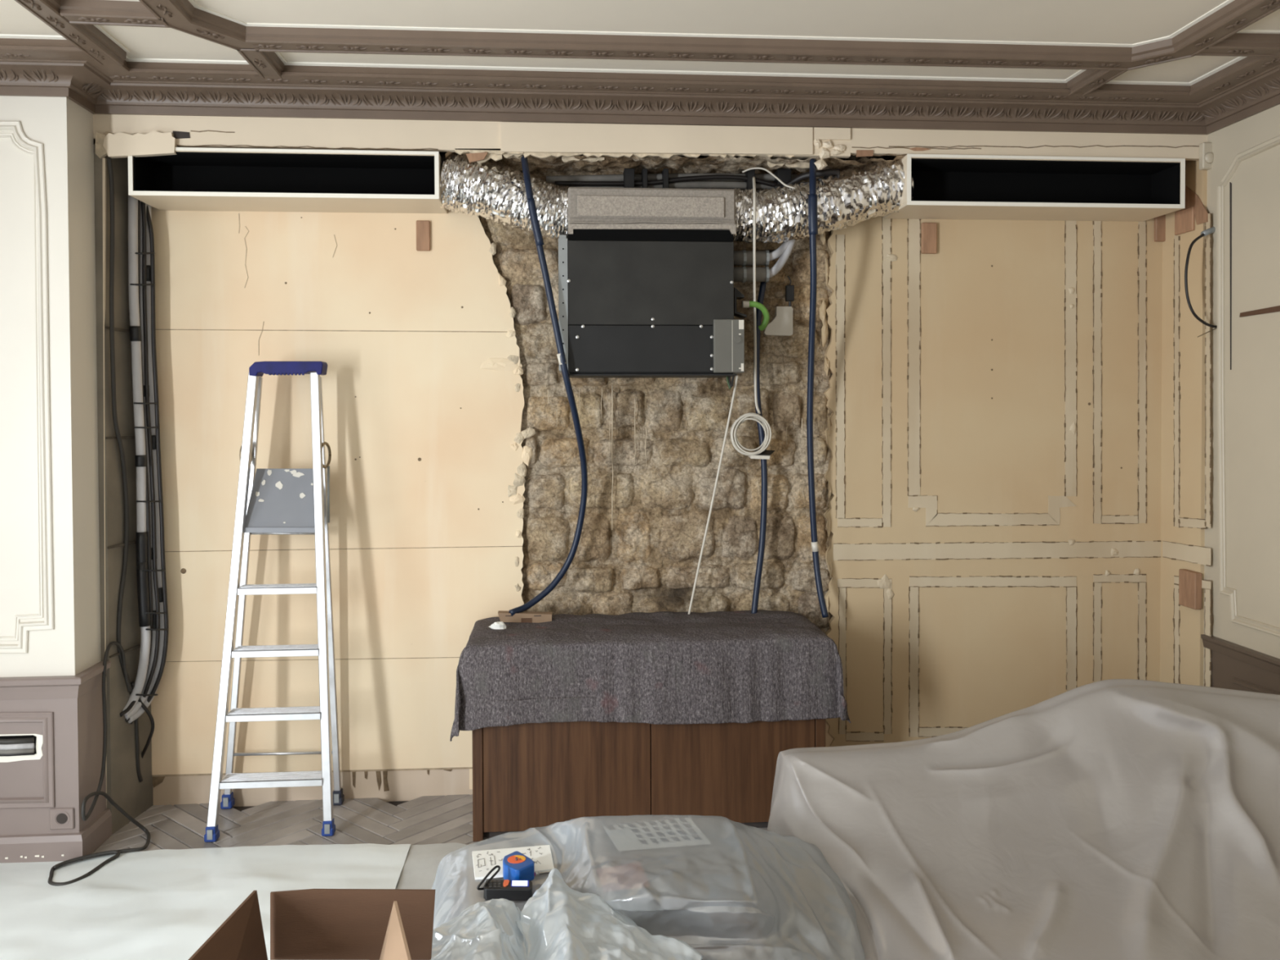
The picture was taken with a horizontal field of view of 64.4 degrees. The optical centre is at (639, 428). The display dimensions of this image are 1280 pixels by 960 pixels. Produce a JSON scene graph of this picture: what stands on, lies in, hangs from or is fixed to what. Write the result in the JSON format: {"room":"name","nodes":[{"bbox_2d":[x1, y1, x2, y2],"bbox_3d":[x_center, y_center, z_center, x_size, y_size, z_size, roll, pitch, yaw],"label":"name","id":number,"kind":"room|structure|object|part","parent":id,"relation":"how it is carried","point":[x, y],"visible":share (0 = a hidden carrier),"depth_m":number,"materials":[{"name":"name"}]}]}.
{"room":"living room under renovation","nodes":[
{"label":"living room under renovation","id":0,"kind":"room"},
{"bbox_2d":[0,95,111,862],"bbox_3d":[-2.724,0.111,3.769,1.571,2.790,0.756,0,1,-5],"label":"wall","id":1,"kind":"structure","parent":0,"point":[51,667],"depth_m":3.48,"materials":[{"name":"paint"}]},
{"bbox_3d":[-2.330,-1.006,3.435,0.412,0.013,0.005,0,1,-5],"label":"panel moulding","id":2,"kind":"part","parent":1,"relation":"part of","materials":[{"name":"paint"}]},
{"bbox_3d":[-2.304,-0.137,3.453,0.517,1.728,0.008,0,1,-5],"label":"panel moulding","id":3,"kind":"part","parent":1,"relation":"part of","materials":[{"name":"paint"}]},
{"bbox_3d":[-2.284,1.132,3.464,0.549,0.339,0.014,0,1,-5],"label":"panel moulding","id":4,"kind":"part","parent":1,"relation":"part of","materials":[{"name":"beige paint"}]},
{"bbox_3d":[-2.288,-0.136,3.451,0.549,1.813,0.015,0,1,-5],"label":"panel moulding","id":5,"kind":"part","parent":1,"relation":"part of","materials":[{"name":"paint"}]},
{"bbox_3d":[-2.550,0.889,3.537,1.271,0.075,0.236,0,1,-5],"label":"chair rail","id":6,"kind":"part","parent":1,"relation":"part of","materials":[{"name":"beige paint"}]},
{"bbox_3d":[-2.551,1.440,3.551,1.265,0.100,0.230,0,1,-5],"label":"skirting","id":7,"kind":"part","parent":1,"relation":"part of","materials":[{"name":"beige paint"}]},
{"bbox_2d":[49,808,74,829],"bbox_3d":[-1.986,1.340,3.493,0.080,0.072,0.008,0,1,-5],"label":"wall socket","id":8,"kind":"object","parent":1,"relation":"attached to","point":[60,818],"depth_m":3.49,"materials":[{"name":"grey plastic"}]},
{"bbox_2d":[0,34,1279,134],"bbox_3d":[-0.260,-1.153,0.975,5.450,0.134,5.630,0,1,-5],"label":"trim","id":9,"kind":"structure","parent":1,"relation":"attached to","point":[1243,87],"depth_m":3.69,"materials":[{"name":"brown paint"}]},
{"bbox_2d":[93,139,153,834],"bbox_3d":[-1.946,0.226,3.861,0.105,2.550,0.342,0,1,-5],"label":"wall","id":10,"kind":"structure","parent":0,"point":[123,786],"depth_m":3.76,"materials":[{"name":"beige paint"}]},
{"bbox_2d":[106,157,142,782],"bbox_3d":[-1.923,0.189,3.783,0.035,2.336,0.212,0,1,-5],"label":"power cable","id":11,"kind":"object","parent":10,"relation":"attached to","point":[108,159],"visible":0.98,"depth_m":3.73,"materials":[{"name":"grey plastic"}]},
{"bbox_2d":[130,681,154,758],"bbox_3d":[-1.895,1.147,3.890,0.073,0.390,0.114,-1,1,-15],"label":"power cable","id":12,"kind":"object","parent":10,"relation":"attached to","point":[145,708],"visible":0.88,"depth_m":3.89,"materials":[{"name":"black plastic"}]},
{"bbox_2d":[128,204,164,723],"bbox_3d":[-1.897,0.119,3.870,0.068,1.981,0.161,1,1,40],"label":"insulated pipe","id":13,"kind":"object","parent":10,"relation":"attached to","point":[140,711],"visible":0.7,"depth_m":3.89,"materials":[{"name":"black plastic"}]},
{"bbox_2d":[124,200,167,719],"bbox_3d":[-1.872,0.104,3.847,0.103,1.974,0.169,0,1,21],"label":"insulated pipe","id":14,"kind":"object","parent":10,"relation":"attached to","point":[138,705],"visible":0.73,"depth_m":3.86,"materials":[{"name":"black plastic"}]},
{"bbox_2d":[120,200,152,716],"bbox_3d":[-1.903,0.102,3.807,0.046,1.934,0.128,1,1,39],"label":"cable","id":15,"kind":"object","parent":14,"relation":"attached to","point":[148,506],"visible":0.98,"depth_m":3.84,"materials":[{"name":"black plastic"}]},
{"bbox_2d":[124,201,159,722],"bbox_3d":[-1.896,0.116,3.841,0.128,1.967,0.055,-1,1,-41],"label":"cable","id":16,"kind":"object","parent":14,"relation":"attached to","point":[143,204],"visible":0.98,"depth_m":3.86,"materials":[{"name":"black plastic"}]},
{"bbox_2d":[129,205,168,724],"bbox_3d":[-1.883,0.133,3.869,0.143,1.960,0.053,-1,1,-35],"label":"cable","id":17,"kind":"object","parent":14,"relation":"attached to","point":[148,215],"visible":0.99,"depth_m":3.88,"materials":[{"name":"black plastic"}]},
{"bbox_2d":[92,794,767,853],"bbox_3d":[-0.192,1.586,1.245,6.200,0.120,6.250,0,1,-5],"label":"floor","id":18,"kind":"structure","parent":0,"point":[441,819],"depth_m":3.81,"materials":[{"name":"grey"}]},
{"bbox_2d":[48,640,150,885],"bbox_3d":[-1.850,1.132,3.537,0.209,0.706,0.519,0,1,9],"label":"cable","id":19,"kind":"object","parent":18,"relation":"on","point":[84,817],"visible":1,"depth_m":3.60,"materials":[{"name":"grey plastic"}]},
{"bbox_2d":[0,843,410,959],"bbox_3d":[-1.810,1.492,2.188,2.216,0.032,2.793,0,1,-5],"label":"sheet","id":20,"kind":"object","parent":18,"relation":"on","point":[164,904],"visible":0.8,"depth_m":3.24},
{"bbox_2d":[204,361,344,842],"bbox_3d":[-1.376,0.614,3.816,0.492,1.731,0.354,0,1,-5],"label":"step ladder","id":21,"kind":"object","parent":18,"relation":"on","point":[270,501],"visible":1,"depth_m":3.79,"materials":[{"name":"metal"}]},
{"bbox_3d":[-1.497,0.619,3.744,0.040,1.660,0.253,0,1,27],"label":"rail","id":22,"kind":"part","parent":21,"relation":"part of","materials":[{"name":"metal"}]},
{"bbox_3d":[-1.530,0.622,3.918,0.207,1.641,0.027,0,1,22],"label":"leg","id":23,"kind":"part","parent":21,"relation":"part of","materials":[{"name":"metal"}]},
{"bbox_3d":[-1.326,-0.225,3.840,0.270,0.055,0.085,0,1,-5],"label":"handle","id":24,"kind":"part","parent":21,"relation":"part of","materials":[{"name":"blue plastic"}]},
{"bbox_3d":[-1.182,0.617,3.776,0.039,1.659,0.220,-1,1,-27],"label":"rail","id":25,"kind":"part","parent":21,"relation":"part of","materials":[{"name":"metal"}]},
{"bbox_3d":[-1.183,0.249,3.863,0.010,0.216,0.030,0,1,-11],"label":"hinge arm","id":26,"kind":"part","parent":21,"relation":"part of","materials":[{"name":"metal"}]},
{"bbox_3d":[-1.210,0.619,3.944,0.029,1.637,0.117,0,1,23],"label":"leg","id":27,"kind":"part","parent":21,"relation":"part of","materials":[{"name":"metal"}]},
{"bbox_2d":[188,888,435,959],"bbox_3d":[-0.528,1.165,1.659,0.378,0.685,0.385,0,1,-5],"label":"cardboard box","id":28,"kind":"object","parent":18,"relation":"on","point":[306,924],"visible":1,"depth_m":1.83,"materials":[{"name":"brown cardboard"}]},
{"bbox_2d":[395,842,467,888],"bbox_3d":[-0.512,1.484,3.069,0.602,0.010,1.142,0,1,-5],"label":"film","id":29,"kind":"object","parent":18,"relation":"on","point":[419,871],"visible":0.18,"depth_m":3.44,"materials":[{"name":"white plastic"}]},
{"bbox_2d":[471,719,825,841],"bbox_3d":[0.024,1.121,3.902,1.286,0.703,0.430,0,1,-5],"label":"base cabinet","id":30,"kind":"object","parent":18,"relation":"on","point":[526,776],"visible":0.4,"depth_m":3.68,"materials":[{"name":"brown wood"}]},
{"bbox_3d":[-0.599,1.140,3.852,0.036,0.673,0.430,0,1,-5],"label":"panel","id":31,"kind":"part","parent":30,"relation":"part of","materials":[{"name":"brown wood"}]},
{"bbox_3d":[-0.262,1.129,3.674,0.601,0.635,0.020,0,1,-5],"label":"door","id":32,"kind":"part","parent":30,"relation":"part of","materials":[{"name":"brown wood"}]},
{"bbox_3d":[0.025,1.433,3.911,1.214,0.020,0.395,0,1,-5],"label":"panel","id":33,"kind":"part","parent":30,"relation":"part of","materials":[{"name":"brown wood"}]},
{"bbox_2d":[449,609,850,741],"bbox_3d":[0.032,0.917,3.856,1.446,0.358,0.517,0,1,-5],"label":"blanket","id":34,"kind":"object","parent":30,"relation":"on","point":[737,666],"visible":0.98,"depth_m":3.66,"materials":[{"name":"grey fabric"}]},
{"bbox_2d":[488,621,506,629],"bbox_3d":[-0.535,0.743,3.816,0.067,0.039,0.038,0,1,-5],"label":"crumpled tissue","id":35,"kind":"object","parent":34,"relation":"on","point":[496,625],"visible":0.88,"depth_m":3.80,"materials":[{"name":"white paper"}]},
{"bbox_2d":[497,610,551,622],"bbox_3d":[-0.446,0.730,3.943,0.207,0.043,0.047,0,1,-5],"label":"folded card","id":36,"kind":"object","parent":34,"relation":"on","point":[504,616],"visible":0.98,"depth_m":3.92,"materials":[{"name":"cardboard"}]},
{"bbox_3d":[0.341,1.126,3.723,0.604,0.635,0.020,0,1,-5],"label":"door","id":37,"kind":"part","parent":30,"relation":"part of","materials":[{"name":"brown wood"}]},
{"bbox_3d":[0.647,1.133,3.952,0.036,0.673,0.430,0,1,-5],"label":"panel","id":38,"kind":"part","parent":30,"relation":"part of","materials":[{"name":"brown wood"}]},
{"bbox_3d":[-0.070,1.282,2.086,0.660,0.455,0.760,0,1,-5],"label":"coffee table","id":39,"kind":"object","parent":18,"relation":"on","visible":0},
{"bbox_2d":[431,814,865,959],"bbox_3d":[0.023,1.173,2.231,1.093,0.548,0.928,0,1,-5],"label":"film","id":40,"kind":"object","parent":39,"relation":"on","point":[725,888],"visible":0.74,"depth_m":2.17,"materials":[{"name":"plastic"}]},
{"bbox_2d":[476,865,532,900],"bbox_3d":[-0.288,0.977,2.189,0.118,0.053,0.053,0,1,2],"label":"meter","id":41,"kind":"object","parent":40,"relation":"on","point":[510,890],"visible":0.99,"depth_m":2.17,"materials":[{"name":"black plastic"}]},
{"bbox_3d":[-0.258,0.979,2.189,0.039,0.001,0.033,0,1,-5],"label":"screen frame","id":42,"kind":"part","parent":41,"relation":"part of","materials":[{"name":"blue"}]},
{"bbox_2d":[471,844,554,879],"bbox_3d":[-0.293,0.998,2.345,0.183,0.007,0.138,0,1,-11],"label":"notepad","id":43,"kind":"object","parent":40,"relation":"on","point":[484,861],"visible":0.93,"depth_m":2.35,"materials":[{"name":"white paper"}]},
{"bbox_2d":[502,851,534,880],"bbox_3d":[-0.274,0.978,2.264,0.082,0.039,0.065,1,2,44],"label":"tape measure","id":44,"kind":"object","parent":43,"relation":"on","point":[516,865],"visible":0.94,"depth_m":2.24,"materials":[{"name":"blue plastic"}]},
{"bbox_2d":[534,870,551,875],"bbox_3d":[-0.241,0.993,2.266,0.105,0.008,0.008,-1,1,-24],"label":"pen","id":45,"kind":"object","parent":40,"relation":"on","point":[535,873],"visible":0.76,"depth_m":2.27,"materials":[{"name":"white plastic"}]},
{"bbox_2d":[430,867,702,959],"bbox_3d":[-0.185,0.978,1.868,0.568,0.152,0.514,1,2,44],"label":"film","id":46,"kind":"object","parent":40,"relation":"on","point":[559,922],"visible":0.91,"depth_m":1.90,"materials":[{"name":"white plastic"}]},
{"bbox_3d":[1.220,1.209,2.379,1.600,0.580,0.900,0,1,-5],"label":"sofa","id":47,"kind":"object","parent":18,"relation":"on","visible":0},
{"bbox_2d":[767,679,1279,959],"bbox_3d":[1.209,1.062,2.412,1.799,0.752,1.193,0,1,-5],"label":"sheet","id":48,"kind":"object","parent":47,"relation":"on","point":[1109,819],"visible":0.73,"depth_m":2.45,"materials":[{"name":"white fabric"}]},
{"bbox_2d":[0,0,1279,96],"bbox_3d":[-0.202,-1.256,1.188,6.200,0.173,6.250,0,1,-5],"label":"ceiling","id":49,"kind":"structure","parent":0,"point":[1087,44],"depth_m":3.21,"materials":[{"name":"paint"}]},
{"bbox_2d":[93,114,1212,791],"bbox_3d":[0.300,0.098,4.092,4.750,2.800,0.595,0,1,-5],"label":"wall","id":50,"kind":"structure","parent":0,"point":[987,406],"depth_m":4.12,"materials":[{"name":"paint"}]},
{"bbox_2d":[122,195,151,715],"bbox_3d":[-1.905,0.104,3.811,0.063,1.947,0.111,1,2,45],"label":"insulated pipe","id":51,"kind":"object","parent":50,"relation":"attached to","point":[135,329],"visible":1,"depth_m":3.82,"materials":[{"name":"white-grey plastic pipe insulation"},{"name":"black plastic"}]},
{"bbox_2d":[128,146,447,213],"bbox_3d":[-1.304,-0.934,3.848,1.105,0.174,0.285,0,1,-5],"label":"vent box","id":52,"kind":"object","parent":50,"relation":"attached to","point":[193,179],"visible":0.89,"depth_m":3.86,"materials":[{"name":"beige paint"}]},
{"bbox_3d":[-1.304,-0.854,3.851,1.105,0.014,0.282,0,1,-5],"label":"panel","id":53,"kind":"part","parent":52,"relation":"part of","materials":[{"name":"beige paint"}]},
{"bbox_3d":[-1.304,-1.015,3.848,1.105,0.014,0.282,0,1,-5],"label":"panel","id":54,"kind":"part","parent":52,"relation":"part of","materials":[{"name":"beige paint"}]},
{"bbox_3d":[-0.760,-0.938,3.893,0.014,0.146,0.282,0,1,-5],"label":"panel","id":55,"kind":"part","parent":52,"relation":"part of","materials":[{"name":"beige paint"}]},
{"bbox_2d":[152,768,472,806],"bbox_3d":[-1.216,1.442,4.076,1.486,0.163,0.050,0,1,-5],"label":"baseboard","id":56,"kind":"structure","parent":50,"relation":"attached to","point":[403,785],"depth_m":4.05,"materials":[{"name":"paint"}]},
{"bbox_2d":[416,220,430,250],"bbox_3d":[-0.858,-0.763,4.023,0.054,0.118,0.014,0,1,-5],"label":"wood block","id":57,"kind":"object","parent":50,"relation":"attached to","point":[423,227],"depth_m":4.02,"materials":[{"name":"brown wood"}]},
{"bbox_2d":[508,155,587,615],"bbox_3d":[-0.352,-0.152,3.869,0.308,1.749,0.292,0,1,-5],"label":"conduit","id":58,"kind":"object","parent":50,"relation":"attached to","point":[537,233],"visible":1,"depth_m":3.78,"materials":[{"name":"blue plastic"}]},
{"bbox_2d":[558,229,746,377],"bbox_3d":[0.044,-0.475,3.924,0.715,0.548,0.278,0,1,-5],"label":"air conditioning unit","id":59,"kind":"object","parent":50,"relation":"attached to","point":[633,303],"visible":0.98,"depth_m":3.81,"materials":[{"name":"grey metal"}]},
{"bbox_2d":[440,152,568,238],"bbox_3d":[-0.507,-0.890,3.900,0.521,0.329,0.235,0,1,-5],"label":"flexible duct","id":60,"kind":"object","parent":59,"relation":"attached to","point":[489,189],"visible":0.8,"depth_m":3.81,"materials":[{"name":"silver metal"}]},
{"bbox_3d":[0.006,-0.299,3.814,0.546,0.177,0.012,0,1,-5],"label":"service panel","id":61,"kind":"part","parent":59,"relation":"part of","materials":[{"name":"black metal"}]},
{"bbox_3d":[0.043,-0.545,3.811,0.623,0.313,0.014,0,1,-5],"label":"panel","id":62,"kind":"part","parent":59,"relation":"part of","materials":[{"name":"grey metal"}]},
{"bbox_2d":[568,186,736,234],"bbox_3d":[0.038,-0.816,3.922,0.632,0.177,0.256,0,1,-5],"label":"duct plenum","id":63,"kind":"object","parent":59,"relation":"on","point":[588,207],"visible":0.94,"depth_m":3.80,"materials":[{"name":"metal"}]},
{"bbox_2d":[688,375,738,613],"bbox_3d":[0.293,0.271,4.039,0.209,0.963,0.054,0,1,16],"label":"string","id":64,"kind":"object","parent":59,"relation":"hanging from","point":[737,376],"visible":0.98,"depth_m":4.05,"materials":[{"name":"beige fabric"}]},
{"bbox_2d":[726,377,731,389],"bbox_3d":[0.346,-0.187,3.982,0.024,0.066,0.011,1,1,35],"label":"stub","id":65,"kind":"object","parent":59,"relation":"attached to","point":[727,380],"visible":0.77,"depth_m":3.98,"materials":[{"name":"green"}]},
{"bbox_2d":[728,377,732,387],"bbox_3d":[0.353,-0.190,3.982,0.011,0.061,0.019,-1,1,-27],"label":"stub","id":66,"kind":"object","parent":59,"relation":"attached to","point":[729,378],"visible":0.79,"depth_m":3.98,"materials":[{"name":"black"}]},
{"bbox_2d":[731,376,734,386],"bbox_3d":[0.364,-0.193,3.985,0.025,0.056,0.011,-1,2,-42],"label":"stub","id":67,"kind":"object","parent":59,"relation":"attached to","point":[733,377],"visible":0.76,"depth_m":3.98,"materials":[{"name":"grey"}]},
{"bbox_2d":[749,301,769,330],"bbox_3d":[0.453,-0.438,3.951,0.108,0.113,0.048,-1,1,-32],"label":"hose","id":68,"kind":"object","parent":59,"relation":"attached to","point":[758,305],"visible":1,"depth_m":3.95,"materials":[{"name":"green plastic"}]},
{"bbox_2d":[742,301,749,307],"bbox_3d":[0.409,-0.481,3.937,0.025,0.027,0.027,0,1,-5],"label":"connector","id":69,"kind":"object","parent":68,"relation":"attached to","point":[744,304],"visible":1,"depth_m":3.93,"materials":[{"name":"beige plastic"}]},
{"bbox_2d":[733,240,791,266],"bbox_3d":[0.490,-0.719,4.039,0.272,0.148,0.064,0,1,-5],"label":"pipe elbow","id":70,"kind":"object","parent":59,"relation":"attached to","point":[743,257],"visible":0.77,"depth_m":4.01,"materials":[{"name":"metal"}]},
{"bbox_2d":[733,239,795,282],"bbox_3d":[0.490,-0.679,4.040,0.273,0.197,0.064,0,1,-5],"label":"pipe elbow","id":71,"kind":"object","parent":59,"relation":"attached to","point":[743,273],"visible":0.84,"depth_m":4.02,"materials":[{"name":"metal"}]},
{"bbox_2d":[731,155,914,243],"bbox_3d":[0.704,-0.903,3.993,0.737,0.352,0.234,0,1,-5],"label":"flexible duct","id":72,"kind":"object","parent":59,"relation":"attached to","point":[857,194],"visible":0.91,"depth_m":3.91,"materials":[{"name":"silver metal"}]},
{"bbox_2d":[730,176,771,455],"bbox_3d":[0.448,-0.432,3.943,0.167,1.083,0.225,0,1,-5],"label":"coiled cable","id":73,"kind":"object","parent":72,"relation":"hanging from","point":[738,446],"visible":1,"depth_m":4.02,"materials":[{"name":"beige plastic"}]},
{"bbox_2d":[748,449,774,459],"bbox_3d":[0.490,0.103,4.062,0.114,0.036,0.065,0,1,-5],"label":"module","id":74,"kind":"object","parent":73,"relation":"attached to","point":[765,455],"visible":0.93,"depth_m":4.03,"materials":[{"name":"beige plastic"}]},
{"bbox_2d":[742,167,795,189],"bbox_3d":[0.500,-0.974,3.962,0.214,0.100,0.017,0,1,25],"label":"wire","id":75,"kind":"object","parent":72,"relation":"attached to","point":[752,168],"visible":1,"depth_m":3.96,"materials":[{"name":"beige"}]},
{"bbox_2d":[774,168,839,188],"bbox_3d":[0.653,-0.977,3.983,0.258,0.068,0.051,0,1,19],"label":"cable","id":76,"kind":"object","parent":72,"relation":"attached to","point":[802,176],"visible":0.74,"depth_m":3.96,"materials":[{"name":"black plastic"}]},
{"bbox_2d":[546,168,797,190],"bbox_3d":[0.132,-0.985,4.049,1.010,0.097,0.088,0,1,-5],"label":"insulated pipe","id":77,"kind":"object","parent":50,"relation":"attached to","point":[628,177],"visible":0.66,"depth_m":4.04,"materials":[{"name":"black plastic"}]},
{"bbox_2d":[554,174,777,186],"bbox_3d":[0.145,-0.982,4.029,0.964,0.053,0.025,0,1,-5],"label":"cable","id":78,"kind":"object","parent":77,"relation":"attached to","point":[757,180],"visible":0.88,"depth_m":4.02,"materials":[{"name":"black plastic"}]},
{"bbox_2d":[568,181,774,189],"bbox_3d":[0.152,-0.967,4.057,0.871,0.046,0.029,0,1,-5],"label":"insulated pipe","id":79,"kind":"object","parent":77,"relation":"attached to","point":[684,184],"visible":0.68,"depth_m":4.05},
{"bbox_2d":[751,281,767,613],"bbox_3d":[0.474,0.078,4.086,0.088,1.348,0.048,-1,2,-43],"label":"conduit","id":80,"kind":"object","parent":50,"relation":"attached to","point":[762,285],"visible":0.81,"depth_m":4.08,"materials":[{"name":"blue"}]},
{"bbox_2d":[763,306,792,336],"bbox_3d":[0.561,-0.437,4.136,0.117,0.118,0.032,0,1,-5],"label":"junction box","id":81,"kind":"object","parent":50,"relation":"attached to","point":[781,325],"visible":0.91,"depth_m":4.12,"materials":[{"name":"beige plastic"}]},
{"bbox_2d":[785,284,794,306],"bbox_3d":[0.607,-0.538,4.120,0.032,0.085,0.025,0,1,-5],"label":"connector","id":82,"kind":"object","parent":81,"relation":"attached to","point":[789,289],"visible":1,"depth_m":4.11,"materials":[{"name":"black plastic"}]},
{"bbox_2d":[806,158,828,617],"bbox_3d":[0.694,-0.140,3.962,0.086,1.793,0.275,0,1,9],"label":"conduit","id":83,"kind":"object","parent":50,"relation":"attached to","point":[812,197],"visible":1,"depth_m":3.99,"materials":[{"name":"blue"}]},
{"bbox_2d":[920,222,937,253],"bbox_3d":[1.189,-0.783,4.183,0.063,0.126,0.016,0,1,-5],"label":"wood block","id":84,"kind":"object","parent":50,"relation":"attached to","point":[928,230],"depth_m":4.17,"materials":[{"name":"brown wood"}]},
{"bbox_3d":[1.488,0.230,4.253,1.463,2.310,0.030,0,1,-5],"label":"wall panel","id":85,"kind":"part","parent":50,"relation":"part of","materials":[{"name":"yellow paint"}]},
{"bbox_2d":[884,154,1185,221],"bbox_3d":[1.567,-0.960,4.078,1.114,0.194,0.285,0,1,-5],"label":"vent box","id":86,"kind":"object","parent":50,"relation":"attached to","point":[946,186],"visible":0.8,"depth_m":4.09,"materials":[{"name":"beige paint"}]},
{"bbox_3d":[1.018,-0.957,4.035,0.014,0.166,0.282,0,1,-5],"label":"panel","id":87,"kind":"part","parent":86,"relation":"part of","materials":[{"name":"beige paint"}]},
{"bbox_3d":[1.567,-0.870,4.081,1.114,0.014,0.282,0,1,-5],"label":"panel","id":88,"kind":"part","parent":86,"relation":"part of","materials":[{"name":"beige paint"}]},
{"bbox_3d":[1.566,-1.050,4.078,1.114,0.014,0.282,0,1,-5],"label":"panel","id":89,"kind":"part","parent":86,"relation":"part of","materials":[{"name":"beige paint"}]},
{"bbox_3d":[2.115,-0.963,4.123,0.014,0.166,0.282,0,1,-5],"label":"panel","id":90,"kind":"part","parent":86,"relation":"part of","materials":[{"name":"beige paint"}]},
{"bbox_2d":[1153,214,1165,241],"bbox_3d":[2.180,-0.840,4.262,0.046,0.111,0.020,0,1,-5],"label":"wood block","id":91,"kind":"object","parent":50,"relation":"attached to","point":[1159,235],"depth_m":4.25,"materials":[{"name":"brown wood"}]},
{"bbox_2d":[1184,226,1217,337],"bbox_3d":[2.191,-0.567,3.948,0.206,0.485,0.054,0,1,-12],"label":"loose wire","id":92,"kind":"object","parent":50,"relation":"attached to","point":[1212,229],"visible":0.85,"depth_m":3.91,"materials":[{"name":"black"}]},
{"bbox_2d":[1199,142,1213,170],"bbox_3d":[2.226,-1.067,3.980,0.058,0.103,0.040,0,1,-5],"label":"sensor","id":93,"kind":"object","parent":50,"relation":"attached to","point":[1206,154],"visible":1,"depth_m":3.97,"materials":[{"name":"paint"}]},
{"bbox_2d":[1160,104,1279,694],"bbox_3d":[2.653,0.136,1.445,0.482,2.790,6.250,0,1,-5],"label":"wall","id":94,"kind":"structure","parent":0,"point":[1241,190],"depth_m":3.86,"materials":[{"name":"paint"}]},
{"bbox_3d":[2.221,0.194,4.191,0.025,2.570,0.330,0,1,-5],"label":"niche panel","id":95,"kind":"part","parent":94,"relation":"part of","materials":[{"name":"yellow paint"}]},
{"bbox_2d":[1174,206,1195,235],"bbox_3d":[2.203,-0.840,4.114,0.012,0.095,0.121,0,1,-5],"label":"wood block","id":96,"kind":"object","parent":94,"relation":"attached to","point":[1184,219],"depth_m":4.10,"materials":[{"name":"brown wood"}]},
{"bbox_2d":[1178,568,1201,609],"bbox_3d":[2.205,0.643,4.075,0.030,0.145,0.108,0,1,-5],"label":"wood block","id":97,"kind":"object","parent":94,"relation":"attached to","point":[1189,581],"depth_m":4.05,"materials":[{"name":"brown wood"}]},
{"bbox_3d":[2.443,0.890,1.217,0.020,0.050,5.600,0,1,-5],"label":"chair rail","id":98,"kind":"part","parent":94,"relation":"part of","materials":[{"name":"paint"}]},
{"bbox_3d":[2.263,-0.094,3.606,0.016,1.664,0.674,0,1,-5],"label":"panel moulding","id":99,"kind":"part","parent":94,"relation":"part of","materials":[{"name":"paint"}]},
{"bbox_3d":[2.259,-0.987,3.591,0.016,0.129,0.633,0,1,-5],"label":"panel moulding","id":100,"kind":"part","parent":94,"relation":"part of","materials":[{"name":"paint"}]},
{"bbox_3d":[2.263,0.940,3.558,0.010,0.048,0.571,0,1,-5],"label":"panel moulding","id":101,"kind":"part","parent":94,"relation":"part of","materials":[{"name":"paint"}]}
]}

